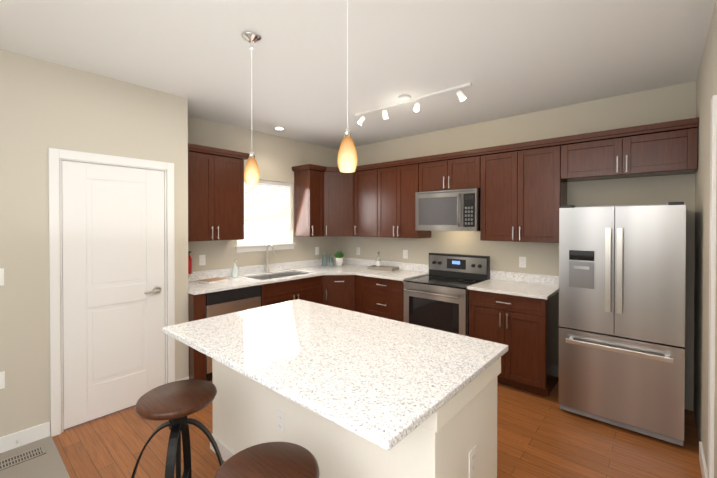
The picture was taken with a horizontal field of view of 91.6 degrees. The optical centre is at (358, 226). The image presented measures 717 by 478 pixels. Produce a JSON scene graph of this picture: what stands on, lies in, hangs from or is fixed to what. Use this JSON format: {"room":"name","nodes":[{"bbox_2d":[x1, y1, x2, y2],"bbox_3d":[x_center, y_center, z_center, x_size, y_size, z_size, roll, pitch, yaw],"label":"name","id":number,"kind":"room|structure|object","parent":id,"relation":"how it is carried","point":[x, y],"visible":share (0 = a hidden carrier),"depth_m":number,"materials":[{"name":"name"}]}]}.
{"room":"kitchen","nodes":[
{"label":"kitchen","id":0,"kind":"room"},
{"bbox_2d":[0,49,174,436],"bbox_3d":[-3.078,0.178,1.690,0.120,2.740,4.110,0,1,41],"label":"wall","id":1,"kind":"structure","parent":0,"point":[45,106],"depth_m":2.50,"materials":[{"name":"beige paint"}]},
{"bbox_2d":[0,268,3,285],"bbox_3d":[-2.430,0.342,2.341,0.008,0.116,0.070,0,1,41],"label":"switch plate","id":2,"kind":"object","parent":1,"relation":"attached to","point":[1,276],"visible":1,"depth_m":2.36,"materials":[{"name":"white plastic"}]},
{"bbox_2d":[0,371,4,388],"bbox_3d":[-2.431,1.042,2.348,0.006,0.116,0.070,0,1,41],"label":"electrical outlet","id":3,"kind":"object","parent":1,"relation":"attached to","point":[2,379],"visible":1,"depth_m":2.37,"materials":[{"name":"white plastic"}]},
{"bbox_2d":[0,421,49,452],"bbox_3d":[-3.248,1.493,1.402,0.014,0.115,3.035,0,1,41],"label":"baseboard","id":4,"kind":"structure","parent":1,"relation":"attached to","point":[29,435],"depth_m":2.44,"materials":[{"name":"white"}]},
{"bbox_2d":[48,148,174,436],"bbox_3d":[-2.014,0.481,2.908,0.134,2.112,0.864,0,1,41],"label":"door frame","id":5,"kind":"structure","parent":1,"relation":"attached to","point":[56,157],"depth_m":2.60,"materials":[{"name":"white wood"}]},
{"bbox_2d":[61,160,164,428],"bbox_3d":[-1.979,0.515,2.868,0.097,2.022,0.724,0,1,41],"label":"door","id":6,"kind":"structure","parent":1,"relation":"in","point":[113,286],"depth_m":2.84,"materials":[{"name":"white wood"}]},
{"bbox_2d":[174,95,188,380],"bbox_3d":[-1.906,0.163,3.473,0.680,2.740,0.120,0,1,41],"label":"wall","id":7,"kind":"structure","parent":0,"point":[181,216],"depth_m":3.25,"materials":[{"name":"beige paint"}]},
{"bbox_2d":[188,116,337,277],"bbox_3d":[-1.226,0.153,4.663,0.150,2.740,2.570,0,1,41],"label":"wall","id":8,"kind":"structure","parent":0,"point":[277,158],"depth_m":4.54,"materials":[{"name":"beige paint"}]},
{"bbox_2d":[188,251,191,273],"bbox_3d":[-1.837,0.389,3.772,0.085,0.242,0.070,0,1,41],"label":"fire extinguisher","id":9,"kind":"object","parent":8,"relation":"attached to","point":[189,264],"visible":0.6,"depth_m":3.76,"materials":[{"name":"red metal"}]},
{"bbox_2d":[199,255,205,265],"bbox_3d":[-1.759,0.379,3.929,0.006,0.116,0.070,0,1,41],"label":"electrical outlet","id":10,"kind":"object","parent":8,"relation":"attached to","point":[202,260],"visible":1,"depth_m":3.93,"materials":[{"name":"white plastic"}]},
{"bbox_2d":[188,143,248,241],"bbox_3d":[-1.618,-0.338,3.800,0.376,0.975,0.751,0,1,41],"label":"upper cabinet","id":11,"kind":"object","parent":8,"relation":"attached to","point":[215,194],"visible":0.79,"depth_m":3.70,"materials":[{"name":"brown wood"}]},
{"bbox_2d":[237,180,290,244],"bbox_3d":[-1.240,-0.188,4.606,0.050,0.834,0.838,0,1,41],"label":"window blinds","id":12,"kind":"object","parent":8,"relation":"attached to","point":[266,212],"visible":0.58,"depth_m":4.62,"materials":[{"name":"white"}]},
{"bbox_2d":[235,243,295,252],"bbox_3d":[-1.246,0.276,4.614,0.184,0.084,0.910,0,1,41],"label":"trim","id":13,"kind":"structure","parent":8,"relation":"attached to","point":[256,248],"depth_m":4.50,"materials":[{"name":"white wood"}]},
{"bbox_2d":[292,164,326,236],"bbox_3d":[-0.689,-0.347,4.873,0.376,0.975,0.318,0,1,41],"label":"upper cabinet","id":14,"kind":"object","parent":8,"relation":"attached to","point":[308,200],"visible":1,"depth_m":4.80,"materials":[{"name":"brown wood"}]},
{"bbox_2d":[315,247,318,254],"bbox_3d":[-0.621,0.368,5.245,0.006,0.116,0.070,0,1,41],"label":"electrical outlet","id":15,"kind":"object","parent":8,"relation":"attached to","point":[316,250],"visible":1,"depth_m":5.24,"materials":[{"name":"white plastic"}]},
{"bbox_2d":[324,167,352,235],"bbox_3d":[-0.299,-0.349,5.145,0.611,0.975,0.616,0,1,41],"label":"upper cabinet","id":16,"kind":"object","parent":8,"relation":"attached to","point":[338,202],"visible":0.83,"depth_m":4.92,"materials":[{"name":"brown wood"}]},
{"bbox_2d":[0,0,715,149],"bbox_3d":[-0.897,-1.243,1.768,4.720,0.100,7.100,0,1,41],"label":"ceiling","id":17,"kind":"structure","parent":0,"point":[507,58],"depth_m":2.40,"materials":[{"name":"white paint"}]},
{"bbox_2d":[241,31,261,184],"bbox_3d":[-0.673,-0.731,2.200,0.124,0.929,0.124,0,1,41],"label":"pendant light","id":18,"kind":"object","parent":17,"relation":"hanging from","point":[251,174],"visible":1,"depth_m":2.17,"materials":[{"name":"orange glass"}]},
{"bbox_2d":[273,127,284,130],"bbox_3d":[-0.983,-1.211,4.329,0.150,0.005,0.150,0,1,41],"label":"recessed light","id":19,"kind":"object","parent":17,"relation":"in","point":[278,128],"visible":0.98,"depth_m":4.32,"materials":[{"name":"white"}]},
{"bbox_2d":[337,0,356,172],"bbox_3d":[-0.053,-0.727,1.664,0.124,0.929,0.124,0,1,41],"label":"pendant light","id":20,"kind":"object","parent":17,"relation":"hanging from","point":[347,158],"visible":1,"depth_m":1.64,"materials":[{"name":"orange glass"}]},
{"bbox_2d":[355,82,471,125],"bbox_3d":[0.424,-1.137,3.297,1.280,0.136,0.195,0,1,41],"label":"light","id":21,"kind":"object","parent":17,"relation":"attached to","point":[403,99],"visible":1,"depth_m":3.23,"materials":[{"name":"white metal"}]},
{"bbox_2d":[52,380,701,477],"bbox_3d":[-0.897,1.597,1.792,4.720,0.100,7.100,0,1,41],"label":"floor","id":22,"kind":"structure","parent":0,"point":[539,436],"depth_m":2.44,"materials":[{"name":"brown wood"}]},
{"bbox_2d":[0,435,69,477],"bbox_3d":[-1.894,1.554,0.234,3.586,0.012,3.040,0,1,41],"label":"carpeted floor","id":23,"kind":"structure","parent":22,"relation":"on","point":[49,464],"depth_m":2.24,"materials":[{"name":"beige carpet"}]},
{"bbox_2d":[0,445,45,469],"bbox_3d":[-2.254,1.528,2.271,0.120,0.006,0.310,0,1,41],"label":"floor vent","id":24,"kind":"object","parent":23,"relation":"in","point":[21,457],"visible":1,"depth_m":2.30,"materials":[{"name":"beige metal"}]},
{"bbox_2d":[131,379,222,477],"bbox_3d":[-0.934,1.206,1.808,0.374,0.680,0.374,0,1,29],"label":"stool","id":25,"kind":"object","parent":22,"relation":"on","point":[175,403],"visible":1,"depth_m":1.77,"materials":[{"name":"brown wood"}]},
{"bbox_2d":[206,285,260,380],"bbox_3d":[-1.487,1.084,3.765,0.621,0.893,0.608,0,1,41],"label":"dishwasher","id":26,"kind":"object","parent":22,"relation":"on","point":[218,303],"visible":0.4,"depth_m":3.51,"materials":[{"name":"silver metal"}]},
{"bbox_2d":[188,272,322,380],"bbox_3d":[-1.220,1.078,4.056,0.660,0.899,1.642,0,1,41],"label":"base cabinet","id":27,"kind":"object","parent":22,"relation":"on","point":[310,289],"visible":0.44,"depth_m":3.89,"materials":[{"name":"brown wood"}]},
{"bbox_2d":[188,257,558,299],"bbox_3d":[0.028,0.567,3.581,3.163,0.130,2.566,0,1,41],"label":"countertop","id":28,"kind":"structure","parent":27,"relation":"on","point":[539,286],"depth_m":4.01,"materials":[{"name":"stone"}]},
{"bbox_2d":[198,277,227,283],"bbox_3d":[-1.582,0.588,3.804,0.176,0.021,0.246,0,1,29],"label":"book","id":29,"kind":"object","parent":28,"relation":"on","point":[213,280],"visible":1,"depth_m":3.75,"materials":[{"name":"beige paper"}]},
{"bbox_2d":[232,260,237,277],"bbox_3d":[-1.455,0.498,4.103,0.069,0.197,0.068,0,1,41],"label":"soap dispenser","id":30,"kind":"object","parent":28,"relation":"on","point":[234,271],"visible":1,"depth_m":4.08,"materials":[{"name":"white"}]},
{"bbox_2d":[264,243,275,272],"bbox_3d":[-1.134,0.406,4.443,0.200,0.376,0.092,0,1,41],"label":"faucet","id":31,"kind":"object","parent":28,"relation":"on","point":[267,266],"visible":1,"depth_m":4.49,"materials":[{"name":"silver metal"}]},
{"bbox_2d":[253,272,303,279],"bbox_3d":[-0.975,0.729,4.332,0.428,0.202,0.788,0,1,41],"label":"sink","id":32,"kind":"object","parent":28,"relation":"in","point":[278,276],"visible":0.04,"depth_m":4.57,"materials":[{"name":"silver metal"}]},
{"bbox_2d":[322,251,332,265],"bbox_3d":[-0.461,0.478,5.182,0.154,0.219,0.133,0,1,41],"label":"glass bottles","id":33,"kind":"object","parent":28,"relation":"on","point":[324,260],"visible":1,"depth_m":5.16,"materials":[{"name":"teal glass"}]},
{"bbox_2d":[334,251,344,265],"bbox_3d":[-0.280,0.474,5.168,0.192,0.227,0.178,0,1,41],"label":"potted plant","id":34,"kind":"object","parent":28,"relation":"on","point":[339,257],"visible":1,"depth_m":5.14,"materials":[{"name":"green plant"}]},
{"bbox_2d":[368,265,398,270],"bbox_3d":[0.339,0.571,4.787,0.380,0.040,0.200,0,1,35],"label":"serving tray","id":35,"kind":"object","parent":28,"relation":"on","point":[385,268],"visible":1,"depth_m":4.73,"materials":[{"name":"beige wood"}]},
{"bbox_2d":[376,251,380,266],"bbox_3d":[0.278,0.458,4.838,0.061,0.245,0.060,0,1,41],"label":"bottle","id":36,"kind":"object","parent":35,"relation":"on","point":[378,261],"visible":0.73,"depth_m":4.82,"materials":[{"name":"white glass"}]},
{"bbox_2d":[213,442,319,477],"bbox_3d":[-0.326,1.210,1.242,0.374,0.680,0.374,0,0,12],"label":"stool","id":37,"kind":"object","parent":22,"relation":"on","point":[277,460],"visible":1,"depth_m":1.28,"materials":[{"name":"brown wood"}]},
{"bbox_2d":[322,275,354,310],"bbox_3d":[-0.282,1.071,4.941,0.919,0.899,0.919,0,1,41],"label":"base cabinet","id":38,"kind":"object","parent":22,"relation":"on","point":[338,291],"visible":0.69,"depth_m":4.50,"materials":[{"name":"brown wood"}]},
{"bbox_2d":[210,357,500,477],"bbox_3d":[-0.149,1.095,2.103,1.746,0.899,0.691,0,1,41],"label":"kitchen island","id":39,"kind":"object","parent":22,"relation":"on","point":[446,438],"visible":0.4,"depth_m":1.65,"materials":[{"name":"white"}]},
{"bbox_2d":[276,409,284,434],"bbox_3d":[-0.426,1.066,1.904,0.070,0.116,0.006,0,1,41],"label":"electrical outlet","id":40,"kind":"object","parent":39,"relation":"attached to","point":[280,421],"visible":1,"depth_m":1.90,"materials":[{"name":"white plastic"}]},
{"bbox_2d":[162,299,507,450],"bbox_3d":[-0.209,0.630,1.969,1.700,0.030,1.060,0,1,41],"label":"island countertop","id":41,"kind":"structure","parent":39,"relation":"on","point":[387,384],"depth_m":1.63,"materials":[{"name":"stone"}]},
{"bbox_2d":[469,445,475,477],"bbox_3d":[0.508,1.049,1.550,0.006,0.116,0.070,0,1,41],"label":"electrical outlet","id":42,"kind":"object","parent":39,"relation":"attached to","point":[472,462],"visible":1,"depth_m":1.54,"materials":[{"name":"white plastic"}]},
{"bbox_2d":[355,275,403,321],"bbox_3d":[0.437,1.075,4.491,0.751,0.899,0.659,0,1,41],"label":"drawers","id":43,"kind":"object","parent":22,"relation":"on","point":[380,297],"visible":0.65,"depth_m":4.25,"materials":[{"name":"brown wood"}]},
{"bbox_2d":[403,253,489,335],"bbox_3d":[0.985,0.934,3.962,0.748,1.190,0.707,0,1,41],"label":"range","id":44,"kind":"object","parent":22,"relation":"on","point":[437,297],"visible":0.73,"depth_m":3.84,"materials":[{"name":"silver metal"}]},
{"bbox_2d":[469,290,559,396],"bbox_3d":[1.569,1.083,3.512,0.705,0.899,0.660,0,1,41],"label":"base cabinet","id":45,"kind":"object","parent":22,"relation":"on","point":[525,330],"visible":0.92,"depth_m":3.23,"materials":[{"name":"brown wood"}]},
{"bbox_2d":[558,202,685,445],"bbox_3d":[2.156,0.682,2.877,0.760,1.712,0.792,0,1,41],"label":"fridge","id":46,"kind":"object","parent":22,"relation":"on","point":[622,275],"visible":1,"depth_m":2.58,"materials":[{"name":"silver metal"}]},
{"bbox_2d":[338,81,695,410],"bbox_3d":[1.278,0.156,4.295,4.420,2.740,0.150,0,1,41],"label":"wall","id":47,"kind":"structure","parent":0,"point":[666,104],"depth_m":3.57,"materials":[{"name":"beige paint"}]},
{"bbox_2d":[356,247,359,254],"bbox_3d":[-0.006,0.372,5.303,0.070,0.116,0.006,0,1,41],"label":"electrical outlet","id":48,"kind":"object","parent":47,"relation":"attached to","point":[357,250],"visible":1,"depth_m":5.30,"materials":[{"name":"white plastic"}]},
{"bbox_2d":[353,165,380,236],"bbox_3d":[0.213,-0.325,4.894,0.496,0.932,0.326,0,1,41],"label":"upper cabinet","id":49,"kind":"object","parent":47,"relation":"attached to","point":[366,182],"depth_m":4.77,"materials":[{"name":"brown wood"}]},
{"bbox_2d":[403,250,407,258],"bbox_3d":[0.637,0.377,4.747,0.070,0.116,0.006,0,1,41],"label":"electrical outlet","id":50,"kind":"object","parent":47,"relation":"attached to","point":[405,253],"visible":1,"depth_m":4.74,"materials":[{"name":"white plastic"}]},
{"bbox_2d":[381,161,430,237],"bbox_3d":[0.571,-0.322,4.583,0.688,0.932,0.326,0,1,41],"label":"upper cabinet","id":51,"kind":"object","parent":47,"relation":"attached to","point":[399,181],"depth_m":4.41,"materials":[{"name":"brown wood"}]},
{"bbox_2d":[417,153,480,191],"bbox_3d":[1.120,-0.601,4.106,0.760,0.366,0.326,0,1,41],"label":"upper cabinet","id":52,"kind":"object","parent":47,"relation":"attached to","point":[463,171],"depth_m":3.96,"materials":[{"name":"brown wood"}]},
{"bbox_2d":[415,188,479,230],"bbox_3d":[1.078,-0.180,4.061,0.748,0.455,0.454,0,1,41],"label":"microwave","id":53,"kind":"object","parent":52,"relation":"attached to","point":[452,210],"visible":1,"depth_m":3.89,"materials":[{"name":"silver metal"}]},
{"bbox_2d":[519,257,525,267],"bbox_3d":[1.771,0.385,3.766,0.070,0.116,0.006,0,1,41],"label":"electrical outlet","id":54,"kind":"object","parent":47,"relation":"attached to","point":[522,262],"visible":1,"depth_m":3.76,"materials":[{"name":"white plastic"}]},
{"bbox_2d":[480,141,568,242],"bbox_3d":[1.695,-0.314,3.611,0.756,0.932,0.326,0,1,41],"label":"upper cabinet","id":55,"kind":"object","parent":47,"relation":"attached to","point":[522,186],"depth_m":3.46,"materials":[{"name":"brown wood"}]},
{"bbox_2d":[561,121,698,181],"bbox_3d":[2.329,-0.607,3.060,0.916,0.336,0.326,0,1,41],"label":"upper cabinet","id":56,"kind":"object","parent":47,"relation":"attached to","point":[670,149],"depth_m":2.90,"materials":[{"name":"brown wood"}]},
{"bbox_2d":[693,0,716,477],"bbox_3d":[0.668,0.189,0.327,0.150,2.740,6.950,0,1,41],"label":"wall","id":57,"kind":"structure","parent":0,"point":[706,85],"depth_m":2.28,"materials":[{"name":"beige paint"}]},
{"bbox_2d":[699,441,706,477],"bbox_3d":[0.367,1.504,0.115,0.014,0.115,5.820,0,1,41],"label":"baseboard","id":58,"kind":"structure","parent":57,"relation":"attached to","point":[703,466],"depth_m":2.17,"materials":[{"name":"white"}]},
{"bbox_2d":[707,95,716,477],"bbox_3d":[1.854,0.437,1.829,0.018,2.220,0.090,0,1,41],"label":"door frame","id":59,"kind":"structure","parent":57,"relation":"attached to","point":[712,273],"depth_m":1.80,"materials":[{"name":"white wood"}]}
]}

